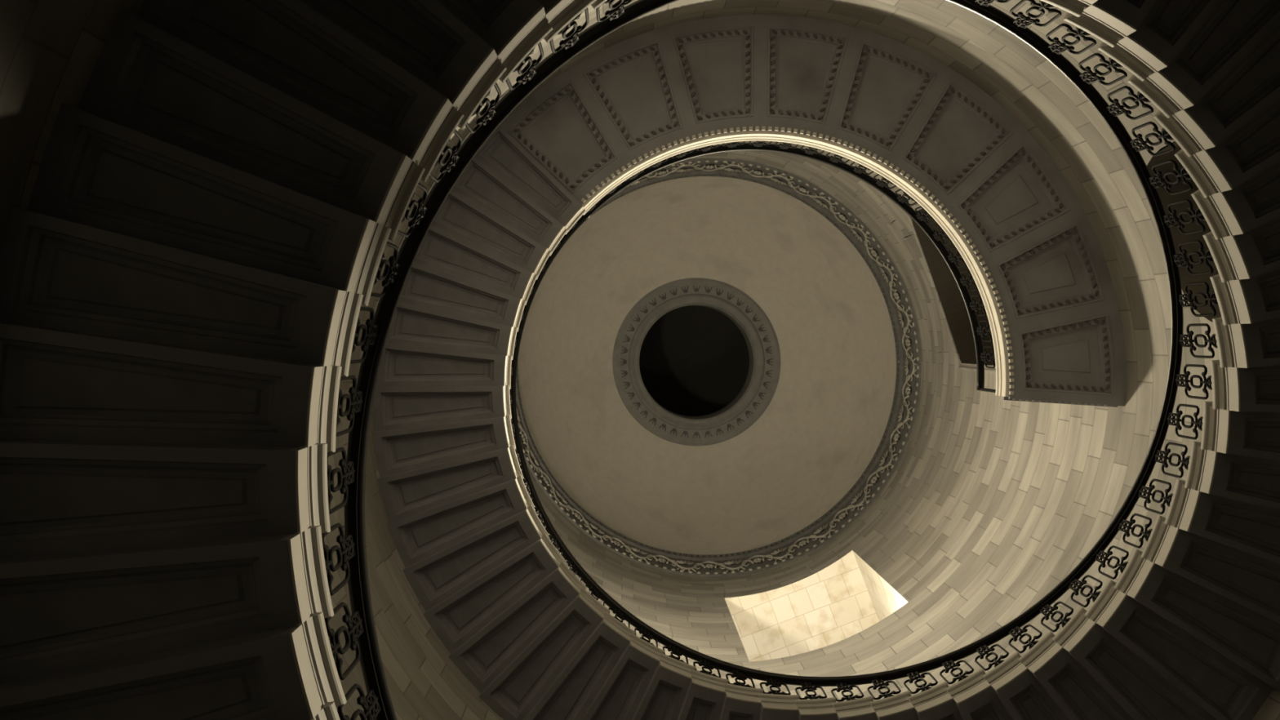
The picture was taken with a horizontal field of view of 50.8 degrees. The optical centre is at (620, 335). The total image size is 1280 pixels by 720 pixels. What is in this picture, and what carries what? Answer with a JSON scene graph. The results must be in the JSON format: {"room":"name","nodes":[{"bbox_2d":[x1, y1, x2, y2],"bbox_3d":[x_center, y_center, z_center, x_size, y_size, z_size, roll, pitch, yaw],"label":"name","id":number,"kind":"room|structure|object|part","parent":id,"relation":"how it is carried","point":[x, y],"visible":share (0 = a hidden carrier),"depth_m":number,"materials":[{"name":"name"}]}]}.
{"room":"spiral stairwell","nodes":[
{"label":"spiral stairwell","id":0,"kind":"room"},
{"bbox_2d":[0,0,1279,719],"bbox_3d":[1.813,0.613,13.577,9.135,30.154,9.014,0,-90,0],"label":"wall","id":1,"kind":"structure","parent":0,"point":[989,502],"depth_m":16.25,"materials":[{"name":"beige stone"}]},
{"bbox_2d":[0,0,1279,719],"bbox_3d":[1.686,0.546,10.041,8.920,12.940,8.920,0,-90,0],"label":"spiral staircase","id":2,"kind":"structure","parent":1,"relation":"attached to","point":[192,262],"depth_m":6.29,"materials":[{"name":"stone"}]},
{"bbox_3d":[-2.007,1.062,5.356,1.092,0.027,0.277,-9,-90,0],"label":"soffit panel","id":3,"kind":"part","parent":2,"relation":"part of","materials":[{"name":"stone"}]},
{"bbox_3d":[-2.042,0.647,5.526,1.092,0.027,0.277,-2,-90,0],"label":"soffit panel","id":4,"kind":"part","parent":2,"relation":"part of","materials":[{"name":"stone"}]},
{"bbox_3d":[-1.927,1.470,5.186,1.092,0.027,0.277,-15,-90,0],"label":"soffit panel","id":5,"kind":"part","parent":2,"relation":"part of","materials":[{"name":"wood"}]},
{"bbox_3d":[-2.030,0.231,5.696,1.092,0.027,0.277,4,-90,0],"label":"soffit panel","id":6,"kind":"part","parent":2,"relation":"part of","materials":[{"name":"stone"}]},
{"bbox_3d":[-1.972,-0.181,5.866,1.092,0.027,0.277,11,-90,0],"label":"soffit panel","id":7,"kind":"part","parent":2,"relation":"part of","materials":[{"name":"stone"}]},
{"bbox_3d":[-1.868,-0.584,6.036,1.092,0.027,0.277,17,-90,0],"label":"soffit panel","id":8,"kind":"part","parent":2,"relation":"part of","materials":[{"name":"stone"}]},
{"bbox_3d":[-1.720,-0.972,6.205,1.092,0.027,0.277,23,-90,0],"label":"soffit panel","id":9,"kind":"part","parent":2,"relation":"part of","materials":[{"name":"stone"}]},
{"bbox_3d":[-1.530,-1.342,6.375,1.092,0.027,0.277,30,-90,0],"label":"soffit panel","id":10,"kind":"part","parent":2,"relation":"part of","materials":[{"name":"stone"}]},
{"bbox_3d":[-1.300,-1.689,6.545,1.092,0.027,0.277,36,-90,0],"label":"soffit panel","id":11,"kind":"part","parent":2,"relation":"part of","materials":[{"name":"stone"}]},
{"bbox_3d":[-2.036,0.772,15.038,1.092,0.027,0.277,-4,-90,0],"label":"soffit panel","id":12,"kind":"part","parent":2,"relation":"part of","materials":[{"name":"stone"}]},
{"bbox_3d":[-2.038,0.356,15.208,1.092,0.027,0.277,2,-90,0],"label":"soffit panel","id":13,"kind":"part","parent":2,"relation":"part of","materials":[{"name":"stone"}]},
{"bbox_3d":[-1.988,1.185,14.868,1.092,0.027,0.277,-11,-90,0],"label":"soffit panel","id":14,"kind":"part","parent":2,"relation":"part of","materials":[{"name":"stone"}]},
{"bbox_3d":[-1.994,-0.057,15.378,1.092,0.027,0.277,9,-90,0],"label":"soffit panel","id":15,"kind":"part","parent":2,"relation":"part of","materials":[{"name":"stone"}]},
{"bbox_3d":[-1.894,1.591,14.698,1.092,0.027,0.277,-17,-90,0],"label":"soffit panel","id":16,"kind":"part","parent":2,"relation":"part of","materials":[{"name":"stone"}]},
{"bbox_3d":[-1.904,-0.464,15.548,1.092,0.027,0.277,15,-90,0],"label":"soffit panel","id":17,"kind":"part","parent":2,"relation":"part of","materials":[{"name":"stone"}]},
{"bbox_3d":[-1.755,1.983,14.529,1.092,0.027,0.277,-23,-90,0],"label":"soffit panel","id":18,"kind":"part","parent":2,"relation":"part of","materials":[{"name":"wood"}]},
{"bbox_3d":[-1.769,-0.857,15.718,1.092,0.027,0.277,21,-90,0],"label":"soffit panel","id":19,"kind":"part","parent":2,"relation":"part of","materials":[{"name":"stone"}]},
{"bbox_3d":[-1.574,2.357,14.359,1.092,0.027,0.277,-30,-90,0],"label":"soffit panel","id":20,"kind":"part","parent":2,"relation":"part of","materials":[{"name":"wood"}]},
{"bbox_3d":[-1.032,-2.007,6.715,1.092,0.027,0.277,42,-90,0],"label":"soffit panel","id":21,"kind":"part","parent":2,"relation":"part of","materials":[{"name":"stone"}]},
{"bbox_3d":[-1.591,-1.233,15.887,1.092,0.027,0.277,28,-90,0],"label":"soffit panel","id":22,"kind":"part","parent":2,"relation":"part of","materials":[{"name":"stone"}]},
{"bbox_3d":[-1.352,2.709,14.189,1.092,0.027,0.277,-36,-90,0],"label":"soffit panel","id":23,"kind":"part","parent":2,"relation":"part of","materials":[{"name":"stone"}]},
{"bbox_3d":[-1.373,-1.587,16.057,1.092,0.027,0.277,34,-90,0],"label":"soffit panel","id":24,"kind":"part","parent":2,"relation":"part of","materials":[{"name":"stone"}]},
{"bbox_3d":[-1.092,3.034,14.019,1.092,0.027,0.277,-43,-90,0],"label":"soffit panel","id":25,"kind":"part","parent":2,"relation":"part of","materials":[{"name":"wood"}]},
{"bbox_3d":[-1.116,-1.915,16.227,1.092,0.027,0.277,41,-90,0],"label":"soffit panel","id":26,"kind":"part","parent":2,"relation":"part of","materials":[{"name":"stone"}]},
{"bbox_3d":[-0.798,3.328,13.849,0.277,0.027,1.092,41,-90,0],"label":"soffit panel","id":27,"kind":"part","parent":2,"relation":"part of","materials":[{"name":"wood"}]},
{"bbox_3d":[-0.473,3.587,13.679,0.277,0.027,1.092,35,-90,0],"label":"soffit panel","id":28,"kind":"part","parent":2,"relation":"part of","materials":[{"name":"wood"}]},
{"bbox_3d":[-0.121,3.808,13.509,0.277,0.027,1.092,28,-90,0],"label":"soffit panel","id":29,"kind":"part","parent":2,"relation":"part of","materials":[{"name":"stone"}]},
{"bbox_3d":[0.254,3.989,13.340,0.277,0.027,1.092,22,-90,0],"label":"soffit panel","id":30,"kind":"part","parent":2,"relation":"part of","materials":[{"name":"wood"}]},
{"bbox_3d":[0.646,4.128,13.170,0.277,0.027,1.092,15,-90,0],"label":"soffit panel","id":31,"kind":"part","parent":2,"relation":"part of","materials":[{"name":"stone"}]},
{"bbox_3d":[1.052,4.221,13.000,0.277,0.027,1.092,9,-90,0],"label":"soffit panel","id":32,"kind":"part","parent":2,"relation":"part of","materials":[{"name":"wood"}]},
{"bbox_2d":[321,0,1218,719],"bbox_3d":[1.685,0.546,10.717,6.099,13.551,6.100,5,-90,0],"label":"balustrade","id":33,"kind":"object","parent":2,"relation":"on","point":[360,635],"visible":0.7,"depth_m":9.73,"materials":[{"name":"metal"}]},
{"bbox_3d":[3.470,3.821,11.981,0.277,0.027,1.092,-29,-90,0],"label":"soffit panel","id":34,"kind":"part","parent":2,"relation":"part of","materials":[{"name":"stone"}]},
{"bbox_3d":[3.823,3.602,11.811,0.277,0.027,1.092,-36,-90,0],"label":"soffit panel","id":35,"kind":"part","parent":2,"relation":"part of","materials":[{"name":"stone"}]},
{"bbox_3d":[4.150,3.345,11.641,0.277,0.027,1.092,-42,-90,0],"label":"soffit panel","id":36,"kind":"part","parent":2,"relation":"part of","materials":[{"name":"stone"}]},
{"bbox_3d":[4.447,3.053,11.471,1.092,0.027,0.277,42,-90,0],"label":"soffit panel","id":37,"kind":"part","parent":2,"relation":"part of","materials":[{"name":"stone"}]},
{"bbox_3d":[3.896,-2.458,8.923,0.277,0.027,1.092,36,-90,0],"label":"soffit panel","id":38,"kind":"part","parent":2,"relation":"part of","materials":[{"name":"stone"}]},
{"bbox_2d":[1146,142,1221,321],"bbox_3d":[6.049,-1.085,12.200,0.664,4.600,1.998,-21,-90,0],"label":"stair railing","id":39,"kind":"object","parent":2,"relation":"on","point":[1186,277],"depth_m":14.47,"materials":[{"name":"black metal"}]},
{"bbox_3d":[4.709,2.730,11.301,1.092,0.027,0.277,35,-90,0],"label":"soffit panel","id":40,"kind":"part","parent":2,"relation":"part of","materials":[{"name":"stone"}]},
{"bbox_3d":[4.933,2.380,11.132,1.092,0.027,0.277,29,-90,0],"label":"soffit panel","id":41,"kind":"part","parent":2,"relation":"part of","materials":[{"name":"stone"}]},
{"bbox_3d":[4.216,-2.194,9.093,0.277,0.027,1.092,42,-90,0],"label":"soffit panel","id":42,"kind":"part","parent":2,"relation":"part of","materials":[{"name":"stone"}]},
{"bbox_3d":[5.117,2.007,10.962,1.092,0.027,0.277,22,-90,0],"label":"soffit panel","id":43,"kind":"part","parent":2,"relation":"part of","materials":[{"name":"wood"}]},
{"bbox_3d":[4.506,-1.895,9.263,1.092,0.027,0.277,-42,-90,0],"label":"soffit panel","id":44,"kind":"part","parent":2,"relation":"part of","materials":[{"name":"stone"}]},
{"bbox_3d":[5.259,1.616,10.792,1.092,0.027,0.277,16,-90,0],"label":"soffit panel","id":45,"kind":"part","parent":2,"relation":"part of","materials":[{"name":"stone"}]},
{"bbox_3d":[5.356,1.211,10.622,1.092,0.027,0.277,10,-90,0],"label":"soffit panel","id":46,"kind":"part","parent":2,"relation":"part of","materials":[{"name":"stone"}]},
{"bbox_3d":[4.760,-1.565,9.433,1.092,0.027,0.277,-35,-90,0],"label":"soffit panel","id":47,"kind":"part","parent":2,"relation":"part of","materials":[{"name":"stone"}]},
{"bbox_3d":[4.976,-1.210,9.603,1.092,0.027,0.277,-29,-90,0],"label":"soffit panel","id":48,"kind":"part","parent":2,"relation":"part of","materials":[{"name":"stone"}]},
{"bbox_3d":[5.407,0.798,10.452,1.092,0.027,0.277,3,-90,0],"label":"soffit panel","id":49,"kind":"part","parent":2,"relation":"part of","materials":[{"name":"stone"}]},
{"bbox_3d":[5.151,-0.833,9.773,1.092,0.027,0.277,-22,-90,0],"label":"soffit panel","id":50,"kind":"part","parent":2,"relation":"part of","materials":[{"name":"stone"}]},
{"bbox_3d":[5.412,0.382,10.282,1.092,0.027,0.277,-3,-90,0],"label":"soffit panel","id":51,"kind":"part","parent":2,"relation":"part of","materials":[{"name":"stone"}]},
{"bbox_3d":[5.370,-0.032,10.112,1.092,0.027,0.277,-10,-90,0],"label":"soffit panel","id":52,"kind":"part","parent":2,"relation":"part of","materials":[{"name":"stone"}]},
{"bbox_3d":[5.283,-0.438,9.942,1.092,0.027,0.277,-16,-90,0],"label":"soffit panel","id":53,"kind":"part","parent":2,"relation":"part of","materials":[{"name":"stone"}]},
{"bbox_2d":[515,158,921,576],"bbox_3d":[1.941,0.680,29.457,8.878,1.725,8.878,-30,-90,0],"label":"trim","id":54,"kind":"structure","parent":1,"relation":"attached to","point":[894,441],"depth_m":29.44,"materials":[{"name":"beige stone"}]},
{"bbox_2d":[500,14,1125,407],"bbox_3d":[2.780,-1.951,16.509,8.388,0.364,3.468,24,-90,0],"label":"gallery landing","id":55,"kind":"object","parent":1,"relation":"attached to","point":[1035,260],"visible":0.99,"depth_m":16.39,"materials":[{"name":"stone"}]},
{"bbox_3d":[-0.655,-2.378,16.388,0.889,0.048,1.037,-39,-90,0],"label":"moulding","id":56,"kind":"part","parent":55,"relation":"part of","materials":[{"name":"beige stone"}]},
{"bbox_3d":[0.216,-2.899,16.388,0.889,0.048,1.037,-24,-90,0],"label":"moulding","id":57,"kind":"part","parent":55,"relation":"part of","materials":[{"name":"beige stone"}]},
{"bbox_3d":[1.136,-3.164,16.388,0.883,0.048,1.100,0,-90,0],"label":"moulding","id":58,"kind":"part","parent":55,"relation":"part of","materials":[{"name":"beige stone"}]},
{"bbox_2d":[582,140,995,392],"bbox_3d":[2.491,-1.319,17.140,5.730,0.898,2.037,23,-90,0],"label":"gallery balustrade","id":59,"kind":"object","parent":55,"relation":"on","point":[937,240],"visible":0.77,"depth_m":17.52,"materials":[{"name":"black metal"}]},
{"bbox_3d":[4.682,0.698,17.111,0.037,0.840,0.037,22,-90,0],"label":"post","id":60,"kind":"part","parent":59,"relation":"part of","materials":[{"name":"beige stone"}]},
{"bbox_3d":[2.259,-3.166,16.388,0.890,0.048,1.097,0,-90,0],"label":"moulding","id":61,"kind":"part","parent":55,"relation":"part of","materials":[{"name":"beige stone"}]},
{"bbox_3d":[3.186,-2.886,16.388,0.889,0.048,1.037,23,-90,0],"label":"moulding","id":62,"kind":"part","parent":55,"relation":"part of","materials":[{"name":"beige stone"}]},
{"bbox_3d":[4.053,-2.357,16.388,0.889,0.048,1.037,39,-90,0],"label":"moulding","id":63,"kind":"part","parent":55,"relation":"part of","materials":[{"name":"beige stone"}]},
{"bbox_3d":[4.745,-1.615,16.388,1.037,0.048,0.889,-36,-90,0],"label":"moulding","id":64,"kind":"part","parent":55,"relation":"part of","materials":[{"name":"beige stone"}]},
{"bbox_3d":[5.213,-0.715,16.388,1.037,0.048,0.889,-20,-90,0],"label":"moulding","id":65,"kind":"part","parent":55,"relation":"part of","materials":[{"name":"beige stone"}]},
{"bbox_3d":[5.417,0.808,16.520,1.400,0.321,0.066,4,-90,0],"label":"moulding","id":66,"kind":"part","parent":55,"relation":"part of","materials":[{"name":"stone"}]},
{"bbox_3d":[5.416,0.246,16.388,1.068,0.048,0.884,0,-90,0],"label":"moulding","id":67,"kind":"part","parent":55,"relation":"part of","materials":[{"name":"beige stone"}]},
{"bbox_2d":[724,550,908,662],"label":"window","id":68,"kind":"structure","parent":1,"relation":"in","point":[845,598],"depth_m":25.55,"materials":[{"name":"stone"}]},
{"bbox_2d":[903,203,995,373],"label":"door","id":69,"kind":"structure","parent":1,"relation":"in","point":[955,316],"depth_m":24.98,"materials":[{"name":"brown wood"}]},
{"bbox_2d":[517,176,896,555],"bbox_3d":[1.941,0.680,32.376,8.604,4.214,8.604,0,-90,0],"label":"ceiling","id":70,"kind":"structure","parent":0,"point":[825,420],"depth_m":32.96,"materials":[{"name":"paint"}]},
{"bbox_2d":[612,277,780,445],"bbox_3d":[1.941,0.680,35.068,4.300,1.330,4.300,0,-90,0],"label":"trim","id":71,"kind":"structure","parent":70,"relation":"attached to","point":[759,388],"depth_m":34.46,"materials":[{"name":"stone"}]},
{"bbox_2d":[639,305,749,416],"bbox_3d":[1.941,0.680,37.408,3.928,3.350,3.928,0,-90,0],"label":"oculus","id":72,"kind":"object","parent":71,"relation":"on","point":[715,371],"depth_m":38.74,"materials":[{"name":"black"}]}
]}

